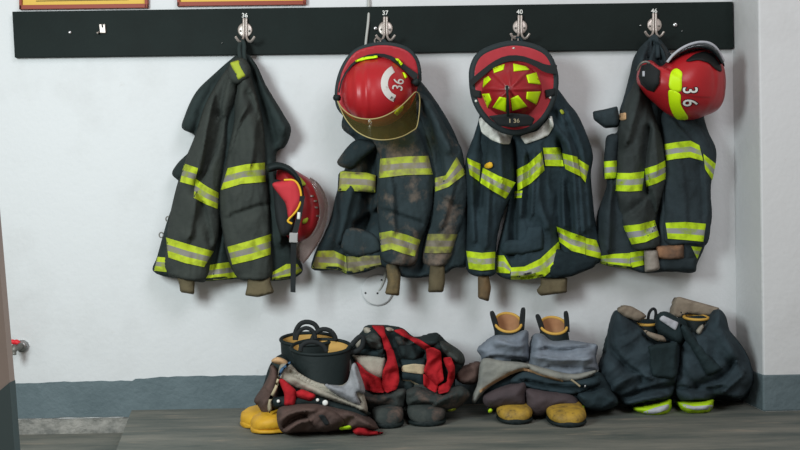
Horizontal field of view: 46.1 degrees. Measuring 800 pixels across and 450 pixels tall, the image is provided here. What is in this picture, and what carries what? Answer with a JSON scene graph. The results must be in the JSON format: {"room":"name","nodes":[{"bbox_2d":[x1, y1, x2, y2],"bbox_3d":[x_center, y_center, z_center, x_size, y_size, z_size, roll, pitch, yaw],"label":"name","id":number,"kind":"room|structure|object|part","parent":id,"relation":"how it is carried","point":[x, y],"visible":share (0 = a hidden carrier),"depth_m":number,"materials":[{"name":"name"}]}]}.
{"room":"emergency services station","nodes":[
{"label":"emergency services station","id":0,"kind":"room"},
{"bbox_2d":[0,215,14,389],"bbox_3d":[-0.407,0.106,0.845,0.187,1.149,0.012,-1,0,-2],"label":"wall","id":1,"kind":"structure","parent":0,"point":[6,356],"depth_m":0.84,"materials":[{"name":"beige paint"}]},
{"bbox_2d":[0,380,19,449],"bbox_3d":[-0.403,0.410,0.844,0.187,0.538,0.014,-1,0,-2],"label":"baseboard","id":2,"kind":"structure","parent":1,"relation":"attached to","point":[9,426],"depth_m":0.84,"materials":[{"name":"grey paint"}]},
{"bbox_2d":[19,433,122,449],"bbox_3d":[-0.306,0.740,1.767,5.267,0.100,2.950,-1,0,-2],"label":"floor","id":3,"kind":"structure","parent":0,"point":[86,441],"depth_m":3.04,"materials":[{"name":"concrete"}]},
{"bbox_2d":[0,0,735,418],"bbox_3d":[-0.777,-0.466,3.240,4.441,2.424,0.120,-1,0,-2],"label":"wall","id":4,"kind":"structure","parent":0,"point":[90,148],"depth_m":3.18,"materials":[{"name":"white paint"}]},
{"bbox_2d":[11,339,28,354],"bbox_3d":[-1.268,0.402,3.126,0.044,0.052,0.091,-1,0,-2],"label":"tap","id":5,"kind":"object","parent":4,"relation":"attached to","point":[18,345],"visible":0.83,"depth_m":3.11,"materials":[{"name":"grey metal"}]},
{"bbox_3d":[-1.268,0.385,3.094,0.040,0.019,0.015,-1,0,-2],"label":"handle","id":6,"kind":"part","parent":5,"relation":"part of","materials":[{"name":"red"}]},
{"bbox_2d":[18,417,128,434],"bbox_3d":[-1.946,0.692,3.146,2.069,0.059,0.022,-1,0,-2],"label":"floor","id":7,"kind":"structure","parent":4,"relation":"attached to","point":[65,425],"depth_m":3.16,"materials":[{"name":"concrete"}]},
{"bbox_2d":[19,0,148,9],"bbox_3d":[-1.061,-0.843,3.161,0.430,0.238,0.019,-1,0,-2],"label":"picture frame","id":8,"kind":"object","parent":4,"relation":"attached to","point":[23,4],"visible":1,"depth_m":3.16,"materials":[{"name":"brown"}]},
{"bbox_2d":[177,0,305,6],"bbox_3d":[-0.533,-0.853,3.176,0.435,0.228,0.019,-1,0,-2],"label":"picture frame","id":9,"kind":"object","parent":4,"relation":"attached to","point":[180,3],"visible":1,"depth_m":3.17,"materials":[{"name":"brown"}]},
{"bbox_2d":[12,2,733,57],"bbox_3d":[-0.077,-0.661,3.157,2.435,0.172,0.083,-1,0,-2],"label":"coat rack","id":10,"kind":"object","parent":4,"relation":"attached to","point":[601,26],"visible":1,"depth_m":3.17,"materials":[{"name":"black wood"}]},
{"bbox_2d":[152,39,302,296],"bbox_3d":[-0.576,-0.191,3.089,0.498,0.855,0.182,-1,0,-2],"label":"coat","id":11,"kind":"object","parent":10,"relation":"hanging from","point":[221,224],"visible":0.98,"depth_m":3.05,"materials":[{"name":"grey fabric"}]},
{"bbox_2d":[266,162,324,291],"bbox_3d":[-0.330,0.006,3.063,0.198,0.418,0.196,-1,0,-2],"label":"helmet","id":12,"kind":"object","parent":11,"relation":"hanging from","point":[299,204],"visible":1,"depth_m":3.01,"materials":[{"name":"red plastic"}]},
{"bbox_2d":[333,38,421,140],"bbox_3d":[-0.076,-0.444,3.009,0.241,0.369,0.236,-1,0,40],"label":"helmet","id":13,"kind":"object","parent":10,"relation":"hanging from","point":[377,85],"visible":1,"depth_m":2.97,"materials":[{"name":"red plastic"}]},
{"bbox_3d":[-0.199,-0.402,2.976,0.020,0.022,0.020,-1,0,36],"label":"visor knob","id":14,"kind":"part","parent":13,"relation":"part of","materials":[{"name":"black plastic"}]},
{"bbox_3d":[0.051,-0.457,3.008,0.030,0.031,0.024,-1,0,-39],"label":"visor knob","id":15,"kind":"part","parent":13,"relation":"part of","materials":[{"name":"black plastic"}]},
{"bbox_2d":[311,39,466,295],"bbox_3d":[-0.034,-0.194,3.107,0.531,0.854,0.176,-1,0,-2],"label":"coat","id":16,"kind":"object","parent":10,"relation":"hanging from","point":[400,206],"visible":0.91,"depth_m":3.07,"materials":[{"name":"fabric"}]},
{"bbox_2d":[469,36,558,135],"bbox_3d":[0.366,-0.462,3.034,0.248,0.348,0.203,-1,0,-41],"label":"helmet","id":17,"kind":"object","parent":10,"relation":"hanging from","point":[513,85],"visible":1,"depth_m":3.02,"materials":[{"name":"red plastic"}]},
{"bbox_3d":[0.355,-0.331,2.973,0.148,0.045,0.031,-1,0,-4],"label":"plate","id":18,"kind":"part","parent":17,"relation":"part of","materials":[{"name":"black leather"}]},
{"bbox_2d":[465,36,600,300],"bbox_3d":[0.449,-0.192,3.117,0.471,0.882,0.174,-1,0,-2],"label":"coat","id":19,"kind":"object","parent":10,"relation":"hanging from","point":[543,174],"visible":0.83,"depth_m":3.09,"materials":[{"name":"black fabric"}]},
{"bbox_2d":[593,34,716,272],"bbox_3d":[0.855,-0.238,3.132,0.429,0.804,0.177,-1,0,-2],"label":"coat","id":20,"kind":"object","parent":10,"relation":"hanging from","point":[654,214],"visible":0.88,"depth_m":3.10,"materials":[{"name":"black fabric"}]},
{"bbox_2d":[636,41,725,119],"bbox_3d":[0.913,-0.469,3.043,0.310,0.254,0.188,-1,0,-2],"label":"helmet","id":21,"kind":"object","parent":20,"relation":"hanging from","point":[691,84],"visible":1,"depth_m":2.99,"materials":[{"name":"red plastic"}]},
{"bbox_3d":[0.960,-0.158,3.123,0.181,0.459,0.080,-1,0,-2],"label":"panel","id":22,"kind":"part","parent":20,"relation":"part of","materials":[{"name":"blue fabric"}]},
{"bbox_2d":[364,0,386,290],"bbox_3d":[-0.087,-0.367,3.188,0.069,1.201,0.030,-1,0,-22],"label":"electrical cable","id":23,"kind":"object","parent":4,"relation":"attached to","point":[368,1],"visible":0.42,"depth_m":3.18,"materials":[{"name":"grey plastic"}]},
{"bbox_2d":[362,274,391,305],"bbox_3d":[-0.076,0.221,3.193,0.109,0.109,0.011,-1,0,-2],"label":"junction box","id":24,"kind":"object","parent":4,"relation":"attached to","point":[371,285],"visible":0.9,"depth_m":3.19,"materials":[{"name":"white paint"}]},
{"bbox_2d":[16,371,799,418],"bbox_3d":[-0.272,0.570,3.107,5.119,0.143,0.273,-1,0,-2],"label":"baseboard","id":25,"kind":"structure","parent":4,"relation":"attached to","point":[119,398],"depth_m":3.17,"materials":[{"name":"grey paint"}]},
{"bbox_2d":[116,400,799,449],"bbox_3d":[0.701,0.650,2.681,3.200,0.094,1.179,-1,0,-2],"label":"floor","id":26,"kind":"structure","parent":0,"point":[731,424],"depth_m":2.75,"materials":[{"name":"wood"}]},
{"bbox_2d":[240,320,337,427],"bbox_3d":[-0.350,0.457,2.955,0.313,0.318,0.160,-1,0,-26],"label":"rubber boot","id":27,"kind":"object","parent":26,"relation":"on","point":[286,340],"visible":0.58,"depth_m":2.94,"materials":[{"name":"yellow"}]},
{"bbox_2d":[250,334,365,433],"bbox_3d":[-0.283,0.477,2.878,0.356,0.276,0.160,-1,0,-21],"label":"rubber boot","id":28,"kind":"object","parent":26,"relation":"on","point":[332,367],"visible":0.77,"depth_m":2.84,"materials":[{"name":"black rubber"}]},
{"bbox_2d":[254,354,382,435],"bbox_3d":[-0.251,0.531,2.867,0.396,0.274,0.414,-1,0,-2],"label":"trousers","id":29,"kind":"object","parent":26,"relation":"on","point":[285,389],"visible":0.91,"depth_m":2.77,"materials":[{"name":"fabric"}]},
{"bbox_3d":[-0.403,0.501,2.856,0.079,0.160,0.108,-1,0,-2],"label":"leg","id":30,"kind":"part","parent":29,"relation":"part of","materials":[{"name":"brown fabric"}]},
{"bbox_2d":[371,379,403,428],"bbox_3d":[-0.047,0.528,2.939,0.109,0.167,0.230,-1,0,-8],"label":"rubber boot","id":31,"kind":"object","parent":26,"relation":"on","point":[385,416],"visible":0.39,"depth_m":2.84,"materials":[{"name":"rubber"}]},
{"bbox_2d":[350,325,479,411],"bbox_3d":[0.047,0.453,2.991,0.432,0.270,0.302,-1,0,-2],"label":"trousers","id":32,"kind":"object","parent":26,"relation":"on","point":[402,360],"visible":0.94,"depth_m":2.93,"materials":[{"name":"fabric"}]},
{"bbox_3d":[-0.098,0.445,2.952,0.106,0.079,0.053,-1,0,-2],"label":"cream panel","id":33,"kind":"part","parent":32,"relation":"part of","materials":[{"name":"fabric"}]},
{"bbox_3d":[-0.051,0.549,2.957,0.146,0.077,0.186,-1,0,-2],"label":"leg","id":34,"kind":"part","parent":32,"relation":"part of","materials":[{"name":"fabric"}]},
{"bbox_3d":[0.041,0.467,2.976,0.090,0.103,0.072,-1,0,-2],"label":"waist panel","id":35,"kind":"part","parent":32,"relation":"part of","materials":[{"name":"fabric"}]},
{"bbox_3d":[0.117,0.545,2.948,0.209,0.084,0.212,-1,0,-2],"label":"leg","id":36,"kind":"part","parent":32,"relation":"part of","materials":[{"name":"fabric"}]},
{"bbox_2d":[407,374,445,426],"bbox_3d":[0.082,0.528,2.957,0.127,0.164,0.222,-1,0,-2],"label":"rubber boot","id":37,"kind":"object","parent":26,"relation":"on","point":[425,415],"visible":0.46,"depth_m":2.86,"materials":[{"name":"rubber"}]},
{"bbox_2d":[490,307,532,424],"bbox_3d":[0.356,0.438,2.985,0.121,0.338,0.256,-1,0,-2],"label":"rubber boot","id":38,"kind":"object","parent":26,"relation":"on","point":[504,323],"visible":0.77,"depth_m":3.03,"materials":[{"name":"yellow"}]},
{"bbox_2d":[472,330,617,415],"bbox_3d":[0.461,0.469,3.017,0.476,0.260,0.254,-1,0,-2],"label":"trousers","id":39,"kind":"object","parent":26,"relation":"on","point":[564,371],"visible":0.98,"depth_m":2.95,"materials":[{"name":"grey fabric"}]},
{"bbox_3d":[0.326,0.532,2.965,0.137,0.080,0.149,-1,0,-2],"label":"leg","id":40,"kind":"part","parent":39,"relation":"part of","materials":[{"name":"brown fabric"}]},
{"bbox_3d":[0.474,0.554,2.967,0.173,0.089,0.154,-1,0,-2],"label":"leg","id":41,"kind":"part","parent":39,"relation":"part of","materials":[{"name":"brown fabric"}]},
{"bbox_2d":[535,311,586,427],"bbox_3d":[0.511,0.442,2.962,0.131,0.325,0.312,-1,0,-2],"label":"rubber boot","id":42,"kind":"object","parent":26,"relation":"on","point":[568,415],"visible":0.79,"depth_m":2.89,"materials":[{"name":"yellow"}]},
{"bbox_2d":[598,297,753,414],"bbox_3d":[0.910,0.430,3.073,0.529,0.383,0.248,-1,0,-2],"label":"trousers","id":43,"kind":"object","parent":26,"relation":"on","point":[709,362],"visible":0.96,"depth_m":2.99,"materials":[{"name":"fabric"}]},
{"bbox_3d":[0.785,0.433,3.058,0.279,0.314,0.210,-1,0,-2],"label":"leg","id":44,"kind":"part","parent":43,"relation":"part of","materials":[{"name":"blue fabric"}]},
{"bbox_2d":[637,307,666,405],"bbox_3d":[0.819,0.437,3.088,0.106,0.328,0.124,-1,0,10],"label":"rubber boot","id":45,"kind":"object","parent":43,"relation":"in","point":[649,327],"visible":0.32,"depth_m":3.05,"materials":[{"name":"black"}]},
{"bbox_2d":[677,312,709,407],"bbox_3d":[0.965,0.430,3.093,0.106,0.338,0.123,-1,0,18],"label":"rubber boot","id":46,"kind":"object","parent":43,"relation":"in","point":[693,323],"visible":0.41,"depth_m":3.06,"materials":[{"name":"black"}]},
{"bbox_3d":[1.024,0.427,3.061,0.271,0.303,0.218,-1,0,-2],"label":"leg","id":47,"kind":"part","parent":43,"relation":"part of","materials":[{"name":"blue fabric"}]},
{"bbox_2d":[732,0,799,407],"bbox_3d":[1.709,-0.530,3.189,1.126,2.360,0.320,-1,0,-2],"label":"wall","id":48,"kind":"structure","parent":0,"point":[766,33],"depth_m":3.02,"materials":[{"name":"white paint"}]}
]}

